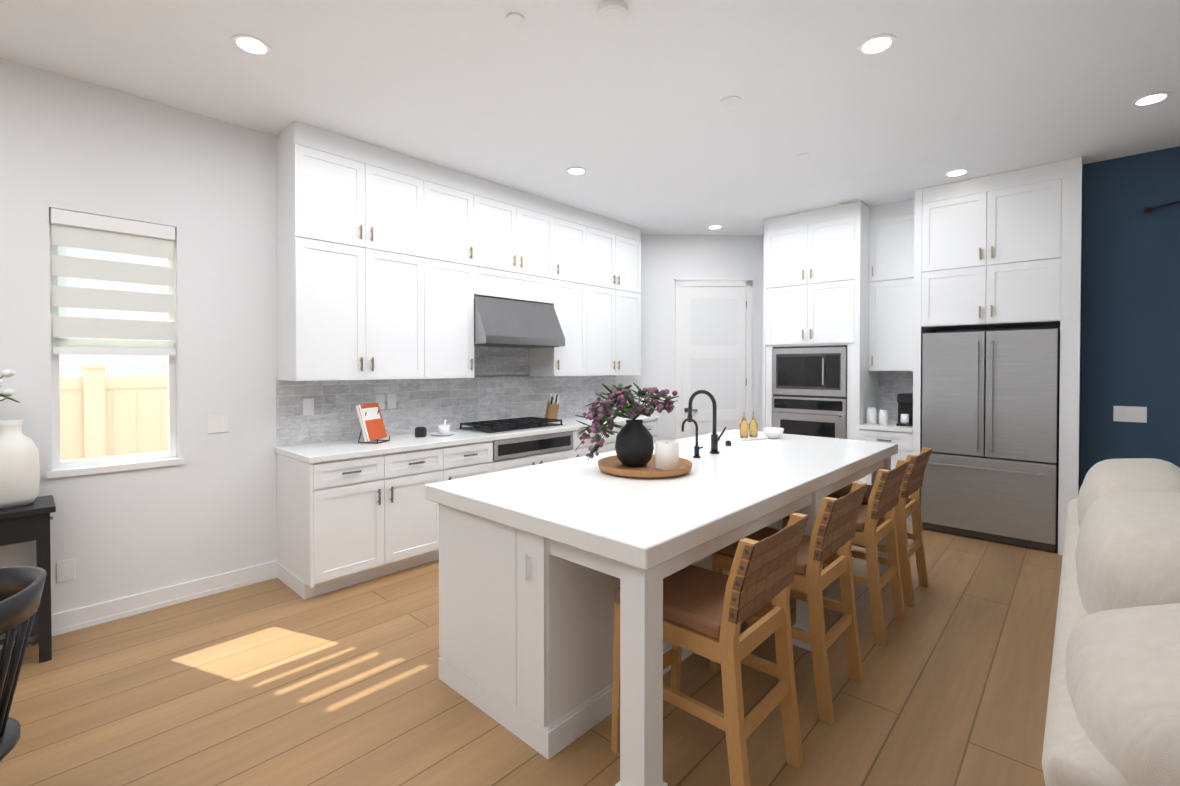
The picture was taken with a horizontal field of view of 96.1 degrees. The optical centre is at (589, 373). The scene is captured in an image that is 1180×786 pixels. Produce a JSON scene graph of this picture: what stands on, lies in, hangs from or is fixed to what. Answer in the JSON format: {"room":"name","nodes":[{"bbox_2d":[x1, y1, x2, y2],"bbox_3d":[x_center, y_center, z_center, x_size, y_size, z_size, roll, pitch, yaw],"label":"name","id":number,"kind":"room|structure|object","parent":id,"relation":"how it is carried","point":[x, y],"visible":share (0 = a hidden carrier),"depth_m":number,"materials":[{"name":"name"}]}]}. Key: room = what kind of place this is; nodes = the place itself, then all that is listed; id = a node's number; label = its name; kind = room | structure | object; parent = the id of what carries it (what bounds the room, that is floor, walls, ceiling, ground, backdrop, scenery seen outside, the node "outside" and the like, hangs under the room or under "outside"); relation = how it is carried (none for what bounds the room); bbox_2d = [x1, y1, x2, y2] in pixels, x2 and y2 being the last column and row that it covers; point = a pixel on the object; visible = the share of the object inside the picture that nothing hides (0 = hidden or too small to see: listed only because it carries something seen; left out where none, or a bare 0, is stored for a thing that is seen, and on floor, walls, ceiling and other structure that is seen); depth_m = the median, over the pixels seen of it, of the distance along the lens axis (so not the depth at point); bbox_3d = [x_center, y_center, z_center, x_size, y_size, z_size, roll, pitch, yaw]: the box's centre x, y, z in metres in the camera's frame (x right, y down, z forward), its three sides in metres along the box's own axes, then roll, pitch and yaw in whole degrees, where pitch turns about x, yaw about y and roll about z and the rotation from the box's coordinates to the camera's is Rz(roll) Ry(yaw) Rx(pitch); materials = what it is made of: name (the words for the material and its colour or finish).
{"room":"kitchen","nodes":[
{"label":"kitchen","id":0,"kind":"room"},
{"bbox_2d":[0,58,617,649],"bbox_3d":[-2.358,-0.113,3.675,0.178,3.100,10.700,1,1,43],"label":"wall","id":1,"kind":"structure","parent":0,"point":[190,514],"depth_m":3.26,"materials":[{"name":"white paint"}]},
{"bbox_2d":[56,558,74,582],"bbox_3d":[-2.929,1.102,2.964,0.008,0.120,0.075,1,1,43],"label":"outlet","id":2,"kind":"object","parent":1,"relation":"attached to","point":[65,569],"visible":1,"depth_m":2.96,"materials":[{"name":"white plastic"}]},
{"bbox_2d":[50,208,175,354],"bbox_3d":[-2.801,-0.512,3.140,0.062,0.803,0.548,1,1,43],"label":"window blind","id":3,"kind":"object","parent":1,"relation":"attached to","point":[77,230],"visible":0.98,"depth_m":3.11,"materials":[{"name":"white fabric"}]},
{"bbox_2d":[207,414,228,433],"bbox_3d":[-2.441,0.330,3.479,0.008,0.120,0.120,1,1,43],"label":"light switch","id":4,"kind":"object","parent":1,"relation":"attached to","point":[218,423],"visible":1,"depth_m":3.48,"materials":[{"name":"white plastic"}]},
{"bbox_2d":[276,346,615,446],"bbox_3d":[-0.949,-0.085,5.089,0.004,1.190,3.710,1,1,43],"label":"backsplash","id":5,"kind":"structure","parent":1,"relation":"attached to","point":[502,384],"depth_m":4.68,"materials":[{"name":"tile"}]},
{"bbox_2d":[303,398,313,414],"bbox_3d":[-2.062,0.245,3.882,0.008,0.120,0.075,1,1,43],"label":"outlet","id":6,"kind":"object","parent":5,"relation":"attached to","point":[308,406],"visible":1,"depth_m":3.88,"materials":[{"name":"white plastic"}]},
{"bbox_2d":[375,394,384,408],"bbox_3d":[-1.694,0.230,4.277,0.008,0.120,0.075,1,1,43],"label":"light switch","id":7,"kind":"object","parent":5,"relation":"attached to","point":[379,400],"visible":0.79,"depth_m":4.28,"materials":[{"name":"white plastic"}]},
{"bbox_2d":[387,394,395,408],"bbox_3d":[-1.626,0.229,4.351,0.008,0.120,0.075,1,1,43],"label":"light switch","id":8,"kind":"object","parent":5,"relation":"attached to","point":[391,401],"visible":1,"depth_m":4.34,"materials":[{"name":"white plastic"}]},
{"bbox_2d":[0,525,1062,785],"bbox_3d":[1.117,1.527,0.469,9.700,0.100,10.700,1,1,43],"label":"floor","id":9,"kind":"structure","parent":0,"point":[272,683],"depth_m":2.36,"materials":[{"name":"brown wood"}]},
{"bbox_2d":[0,566,46,760],"bbox_3d":[-1.747,1.026,1.385,0.455,0.884,0.464,1,1,43],"label":"dining chair","id":10,"kind":"object","parent":9,"relation":"on","point":[21,589],"visible":1,"depth_m":1.46,"materials":[{"name":"black wood"}]},
{"bbox_2d":[0,495,55,662],"bbox_3d":[-3.258,1.064,2.328,0.348,0.780,1.280,1,1,43],"label":"console table","id":11,"kind":"object","parent":9,"relation":"on","point":[25,523],"visible":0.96,"depth_m":2.65,"materials":[{"name":"black wood"}]},
{"bbox_2d":[0,420,39,508],"bbox_3d":[-2.936,0.453,2.690,0.200,0.430,0.200,1,1,43],"label":"jug vase","id":12,"kind":"object","parent":11,"relation":"on","point":[19,469],"visible":1,"depth_m":2.65,"materials":[{"name":"white ceramic"}]},
{"bbox_2d":[0,369,20,402],"bbox_3d":[-3.024,0.325,2.567,0.233,0.690,0.372,1,1,43],"label":"plant","id":13,"kind":"object","parent":12,"relation":"in","point":[8,373],"visible":1,"depth_m":2.63,"materials":[{"name":"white plant"}]},
{"bbox_2d":[275,120,658,599],"bbox_3d":[-0.704,-0.126,4.867,0.656,3.098,3.742,1,1,43],"label":"kitchen cabinets","id":14,"kind":"object","parent":9,"relation":"on","point":[390,264],"visible":0.75,"depth_m":3.95,"materials":[{"name":"white wood"}]},
{"bbox_2d":[356,403,389,443],"bbox_3d":[-1.613,0.370,3.961,0.173,0.285,0.224,0,1,15],"label":"cookbook stand","id":15,"kind":"object","parent":14,"relation":"on","point":[371,422],"visible":0.98,"depth_m":3.94,"materials":[{"name":"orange paper"}]},
{"bbox_2d":[415,427,426,436],"bbox_3d":[-1.360,0.469,4.256,0.090,0.080,0.090,1,1,43],"label":"pot","id":16,"kind":"object","parent":14,"relation":"on","point":[420,431],"visible":1,"depth_m":4.22,"materials":[{"name":"black"}]},
{"bbox_2d":[430,431,455,435],"bbox_3d":[-1.216,0.499,4.382,0.210,0.016,0.210,1,1,43],"label":"plate","id":17,"kind":"object","parent":14,"relation":"on","point":[439,434],"visible":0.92,"depth_m":4.34,"materials":[{"name":"white ceramic"}]},
{"bbox_2d":[438,420,449,433],"bbox_3d":[-1.209,0.441,4.389,0.100,0.114,0.100,1,1,43],"label":"mortar","id":18,"kind":"object","parent":17,"relation":"on","point":[444,428],"visible":1,"depth_m":4.36,"materials":[{"name":"white ceramic"}]},
{"bbox_2d":[456,417,565,433],"bbox_3d":[-0.715,0.472,4.900,0.510,0.058,0.880,1,1,43],"label":"cooktop","id":19,"kind":"object","parent":14,"relation":"in","point":[509,425],"visible":1,"depth_m":4.77,"materials":[{"name":"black metal"}]},
{"bbox_2d":[474,295,564,347],"bbox_3d":[-0.744,-0.464,4.915,0.528,0.424,0.922,1,1,43],"label":"range hood","id":20,"kind":"object","parent":14,"relation":"attached to","point":[504,322],"visible":0.81,"depth_m":4.73,"materials":[{"name":"silver metal"}]},
{"bbox_2d":[545,394,558,420],"bbox_3d":[-0.390,0.349,5.418,0.110,0.290,0.246,0,1,-22],"label":"knife block","id":21,"kind":"object","parent":14,"relation":"on","point":[552,408],"visible":0.85,"depth_m":5.36,"materials":[{"name":"brown wood"}]},
{"bbox_2d":[439,457,890,785],"bbox_3d":[0.714,1.014,3.179,1.270,0.860,2.982,1,1,43],"label":"kitchen island","id":22,"kind":"object","parent":9,"relation":"on","point":[539,564],"depth_m":2.12,"materials":[{"name":"white wood"}]},
{"bbox_2d":[425,429,896,572],"bbox_3d":[0.723,0.549,3.161,1.295,0.070,3.015,1,1,43],"label":"island countertop","id":23,"kind":"structure","parent":22,"relation":"on","point":[644,524],"depth_m":2.33,"materials":[{"name":"white stone"}]},
{"bbox_2d":[598,454,692,478],"bbox_3d":[0.292,0.494,2.832,0.504,0.044,0.504,1,1,43],"label":"tray","id":24,"kind":"object","parent":23,"relation":"on","point":[613,465],"visible":0.67,"depth_m":2.70,"materials":[{"name":"brown wood"}]},
{"bbox_2d":[575,382,678,466],"bbox_3d":[0.191,0.273,2.849,0.455,0.448,0.553,1,1,43],"label":"flower vase","id":25,"kind":"object","parent":24,"relation":"on","point":[634,445],"visible":1,"depth_m":2.81,"materials":[{"name":"black ceramic"}]},
{"bbox_2d":[655,440,678,469],"bbox_3d":[0.404,0.427,2.782,0.124,0.140,0.124,1,1,43],"label":"candle","id":26,"kind":"object","parent":24,"relation":"on","point":[666,454],"visible":0.96,"depth_m":2.73,"materials":[{"name":"white wax"}]},
{"bbox_2d":[682,418,702,457],"bbox_3d":[0.628,0.392,3.263,0.130,0.238,0.074,1,1,43],"label":"faucet","id":27,"kind":"object","parent":23,"relation":"on","point":[696,450],"visible":1,"depth_m":3.22,"materials":[{"name":"black metal"}]},
{"bbox_2d":[687,390,726,453],"bbox_3d":[0.755,0.308,3.452,0.249,0.402,0.101,1,1,43],"label":"faucet","id":28,"kind":"object","parent":23,"relation":"on","point":[715,438],"visible":1,"depth_m":3.38,"materials":[{"name":"black metal"}]},
{"bbox_2d":[732,436,767,440],"bbox_3d":[1.223,0.495,4.056,0.240,0.012,0.130,0,1,-27],"label":"soap tray","id":29,"kind":"object","parent":23,"relation":"on","point":[750,438],"visible":0.77,"depth_m":4.01,"materials":[{"name":"white ceramic"}]},
{"bbox_2d":[740,412,751,437],"bbox_3d":[1.170,0.389,4.026,0.063,0.198,0.063,-1,1,-38],"label":"soap bottle","id":30,"kind":"object","parent":29,"relation":"on","point":[743,425],"depth_m":4.01,"materials":[{"name":"yellow glass"}]},
{"bbox_2d":[752,411,757,436],"bbox_3d":[1.255,0.389,4.071,0.063,0.198,0.063,-1,1,-38],"label":"soap bottle","id":31,"kind":"object","parent":29,"relation":"on","point":[753,428],"depth_m":4.04,"materials":[{"name":"yellow glass"}]},
{"bbox_2d":[763,427,783,438],"bbox_3d":[1.420,0.463,4.105,0.156,0.075,0.156,1,1,43],"label":"bowl","id":32,"kind":"object","parent":23,"relation":"on","point":[773,432],"visible":1,"depth_m":4.06,"materials":[{"name":"white ceramic"}]},
{"bbox_2d":[611,513,808,785],"bbox_3d":[0.443,0.991,2.002,0.589,0.935,0.449,1,1,43],"label":"stool","id":33,"kind":"object","parent":9,"relation":"on","point":[706,613],"visible":0.94,"depth_m":1.85,"materials":[{"name":"brown wood"}]},
{"bbox_2d":[709,482,867,724],"bbox_3d":[0.943,0.984,2.541,0.589,0.935,0.449,1,1,43],"label":"stool","id":34,"kind":"object","parent":9,"relation":"on","point":[825,541],"visible":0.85,"depth_m":2.33,"materials":[{"name":"brown wood"}]},
{"bbox_2d":[763,345,874,439],"bbox_3d":[2.479,0.354,5.753,0.910,1.285,0.675,1,1,43],"label":"oven cabinet","id":35,"kind":"object","parent":9,"relation":"on","point":[828,391],"depth_m":5.44,"materials":[{"name":"white"}]},
{"bbox_2d":[783,459,908,647],"bbox_3d":[1.505,0.977,3.146,0.589,0.935,0.449,1,1,43],"label":"stool","id":36,"kind":"object","parent":9,"relation":"on","point":[874,525],"visible":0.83,"depth_m":2.90,"materials":[{"name":"brown wood"}]},
{"bbox_2d":[822,447,931,606],"bbox_3d":[1.940,0.971,3.615,0.589,0.935,0.449,1,1,43],"label":"stool","id":37,"kind":"object","parent":9,"relation":"on","point":[911,485],"visible":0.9,"depth_m":3.41,"materials":[{"name":"brown wood"}]},
{"bbox_2d":[855,429,922,525],"bbox_3d":[3.019,0.978,5.265,0.455,0.880,0.668,1,1,43],"label":"base cabinet","id":38,"kind":"object","parent":9,"relation":"on","point":[909,443],"depth_m":4.96,"materials":[{"name":"white wood"}]},
{"bbox_2d":[859,421,921,432],"bbox_3d":[3.015,0.518,5.256,0.455,0.040,0.678,1,1,43],"label":"countertop","id":39,"kind":"structure","parent":38,"relation":"on","point":[891,424],"depth_m":5.02,"materials":[{"name":"white stone"}]},
{"bbox_2d":[866,407,876,423],"bbox_3d":[2.780,0.417,5.231,0.089,0.160,0.089,0,1,34],"label":"canister","id":40,"kind":"object","parent":39,"relation":"on","point":[871,415],"depth_m":5.20,"materials":[{"name":"white ceramic"}]},
{"bbox_2d":[879,410,887,424],"bbox_3d":[2.865,0.428,5.177,0.079,0.140,0.079,0,1,34],"label":"canister","id":41,"kind":"object","parent":39,"relation":"on","point":[883,415],"depth_m":5.15,"materials":[{"name":"white ceramic"}]},
{"bbox_2d":[896,393,912,425],"bbox_3d":[3.086,0.348,5.149,0.140,0.300,0.340,1,1,43],"label":"coffee machine","id":42,"kind":"object","parent":39,"relation":"on","point":[905,408],"visible":0.83,"depth_m":5.06,"materials":[{"name":"black plastic"}]},
{"bbox_2d":[921,328,1059,551],"bbox_3d":[3.546,0.524,4.710,0.921,1.778,0.718,1,1,43],"label":"refrigerator","id":43,"kind":"object","parent":9,"relation":"on","point":[990,418],"visible":0.94,"depth_m":4.44,"materials":[{"name":"grey metal"}]},
{"bbox_2d":[1042,458,1179,785],"bbox_3d":[2.293,0.944,1.743,1.118,1.035,2.923,1,1,43],"label":"sofa","id":44,"kind":"object","parent":9,"relation":"on","point":[1113,713],"visible":1,"depth_m":1.28,"materials":[{"name":"fabric"}]},
{"bbox_2d":[0,0,1179,234],"bbox_3d":[1.117,-1.673,0.430,9.700,0.100,10.700,1,1,43],"label":"ceiling","id":45,"kind":"structure","parent":0,"point":[640,124],"depth_m":3.02,"materials":[{"name":"white paint"}]},
{"bbox_2d":[231,34,271,55],"bbox_3d":[-1.698,-1.646,2.661,0.170,0.008,0.170,1,1,43],"label":"recessed light","id":46,"kind":"object","parent":45,"relation":"in","point":[249,44],"visible":1,"depth_m":2.65,"materials":[{"name":"white"}]},
{"bbox_2d":[507,12,523,25],"bbox_3d":[-0.345,-1.641,2.456,0.080,0.012,0.080,1,1,43],"label":"ceiling sensor","id":47,"kind":"object","parent":45,"relation":"attached to","point":[515,19],"visible":0.94,"depth_m":2.45,"materials":[{"name":"white plastic"}]},
{"bbox_2d":[566,167,586,174],"bbox_3d":[-0.112,-1.667,4.368,0.170,0.008,0.170,1,1,43],"label":"recessed light","id":48,"kind":"object","parent":45,"relation":"in","point":[576,170],"visible":1,"depth_m":4.35,"materials":[{"name":"white"}]},
{"bbox_2d":[597,0,627,25],"bbox_3d":[0.103,-1.631,2.395,0.140,0.032,0.140,1,1,43],"label":"smoke detector","id":49,"kind":"object","parent":45,"relation":"attached to","point":[612,12],"visible":1,"depth_m":2.37,"materials":[{"name":"white plastic"}]},
{"bbox_2d":[707,225,722,228],"bbox_3d":[1.443,-1.689,6.117,0.170,0.008,0.170,1,1,43],"label":"recessed light","id":50,"kind":"object","parent":45,"relation":"in","point":[714,226],"visible":1,"depth_m":6.11,"materials":[{"name":"white"}]},
{"bbox_2d":[721,96,740,106],"bbox_3d":[0.857,-1.654,3.223,0.120,0.006,0.120,1,1,43],"label":"ceiling speaker","id":51,"kind":"object","parent":45,"relation":"attached to","point":[729,101],"visible":1,"depth_m":3.22,"materials":[{"name":"white plastic"}]},
{"bbox_2d":[796,153,809,158],"bbox_3d":[1.633,-1.664,4.058,0.100,0.006,0.100,1,1,43],"label":"ceiling speaker","id":52,"kind":"object","parent":45,"relation":"attached to","point":[803,155],"visible":1,"depth_m":4.06,"materials":[{"name":"white plastic"}]},
{"bbox_2d":[838,198,867,205],"bbox_3d":[2.607,-1.677,5.255,0.180,0.010,0.360,1,1,43],"label":"ceiling vent","id":53,"kind":"object","parent":45,"relation":"in","point":[848,201],"visible":0.29,"depth_m":5.16,"materials":[{"name":"white plastic"}]},
{"bbox_2d":[858,34,895,54],"bbox_3d":[1.437,-1.646,2.657,0.170,0.008,0.170,1,1,43],"label":"recessed light","id":54,"kind":"object","parent":45,"relation":"in","point":[876,44],"visible":1,"depth_m":2.65,"materials":[{"name":"white"}]},
{"bbox_2d":[944,169,968,176],"bbox_3d":[3.049,-1.667,4.408,0.170,0.008,0.170,1,1,43],"label":"recessed light","id":55,"kind":"object","parent":45,"relation":"in","point":[956,172],"visible":1,"depth_m":4.39,"materials":[{"name":"white"}]},
{"bbox_2d":[1131,91,1171,106],"bbox_3d":[3.384,-1.653,3.197,0.170,0.008,0.170,1,1,43],"label":"recessed light","id":56,"kind":"object","parent":45,"relation":"in","point":[1152,98],"visible":1,"depth_m":3.19,"materials":[{"name":"white"}]},
{"bbox_2d":[618,234,761,439],"bbox_3d":[1.229,-0.148,6.556,2.182,3.100,0.150,0,1,-2],"label":"wall","id":57,"kind":"structure","parent":0,"point":[701,326],"depth_m":6.51,"materials":[{"name":"white paint"}]},
{"bbox_2d":[684,301,746,411],"bbox_3d":[1.538,0.133,6.506,0.553,2.040,0.555,1,1,43],"label":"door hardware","id":58,"kind":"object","parent":57,"relation":"attached to","point":[685,409],"depth_m":6.50,"materials":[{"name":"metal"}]},
{"bbox_2d":[762,179,1082,471],"bbox_3d":[2.721,-0.143,6.124,4.330,3.100,0.200,1,1,43],"label":"wall","id":59,"kind":"structure","parent":0,"point":[997,329],"depth_m":5.07,"materials":[{"name":"white paint"}]},
{"bbox_2d":[764,201,866,348],"bbox_3d":[2.482,-0.987,5.739,0.910,1.398,0.668,1,1,43],"label":"upper cabinet","id":60,"kind":"object","parent":59,"relation":"attached to","point":[860,298],"depth_m":5.43,"materials":[{"name":"white wood"}]},
{"bbox_2d":[867,197,930,372],"bbox_3d":[3.117,-0.852,5.349,0.455,1.658,0.378,1,1,43],"label":"upper cabinet","id":61,"kind":"object","parent":59,"relation":"attached to","point":[894,335],"depth_m":5.22,"materials":[{"name":"white wood"}]},
{"bbox_2d":[919,160,1066,332],"bbox_3d":[3.576,-1.047,4.723,0.945,1.253,0.668,1,1,43],"label":"upper cabinet","id":62,"kind":"object","parent":59,"relation":"attached to","point":[993,248],"depth_m":4.44,"materials":[{"name":"white wood"}]},
{"bbox_2d":[1079,146,1179,489],"bbox_3d":[6.121,-0.100,2.658,5.370,3.100,0.654,1,1,43],"label":"wall","id":63,"kind":"structure","parent":0,"point":[1130,326],"depth_m":4.06,"materials":[{"name":"blue paint"}]},
{"bbox_2d":[1113,406,1146,422],"bbox_3d":[4.142,0.313,4.067,0.180,0.120,0.008,1,1,43],"label":"light switch","id":64,"kind":"object","parent":63,"relation":"attached to","point":[1128,414],"visible":1,"depth_m":4.06,"materials":[{"name":"white plastic"}]},
{"bbox_2d":[1144,200,1179,213],"bbox_3d":[4.494,-1.161,3.662,0.922,0.205,0.097,1,1,43],"label":"curtain rod","id":65,"kind":"object","parent":63,"relation":"attached to","point":[1147,210],"depth_m":3.93,"materials":[{"name":"black metal"}]},
{"bbox_3d":[-4.941,1.852,6.574,7.520,0.100,15.000,1,1,43],"label":"ground","id":66,"kind":"structure","parent":0,"visible":0},
{"bbox_2d":[59,365,167,460],"bbox_3d":[-3.471,0.869,5.198,0.160,1.900,13.000,1,1,43],"label":"fence","id":67,"kind":"object","parent":66,"relation":"on","point":[101,415],"visible":0.02,"depth_m":4.51,"materials":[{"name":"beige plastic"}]}
]}

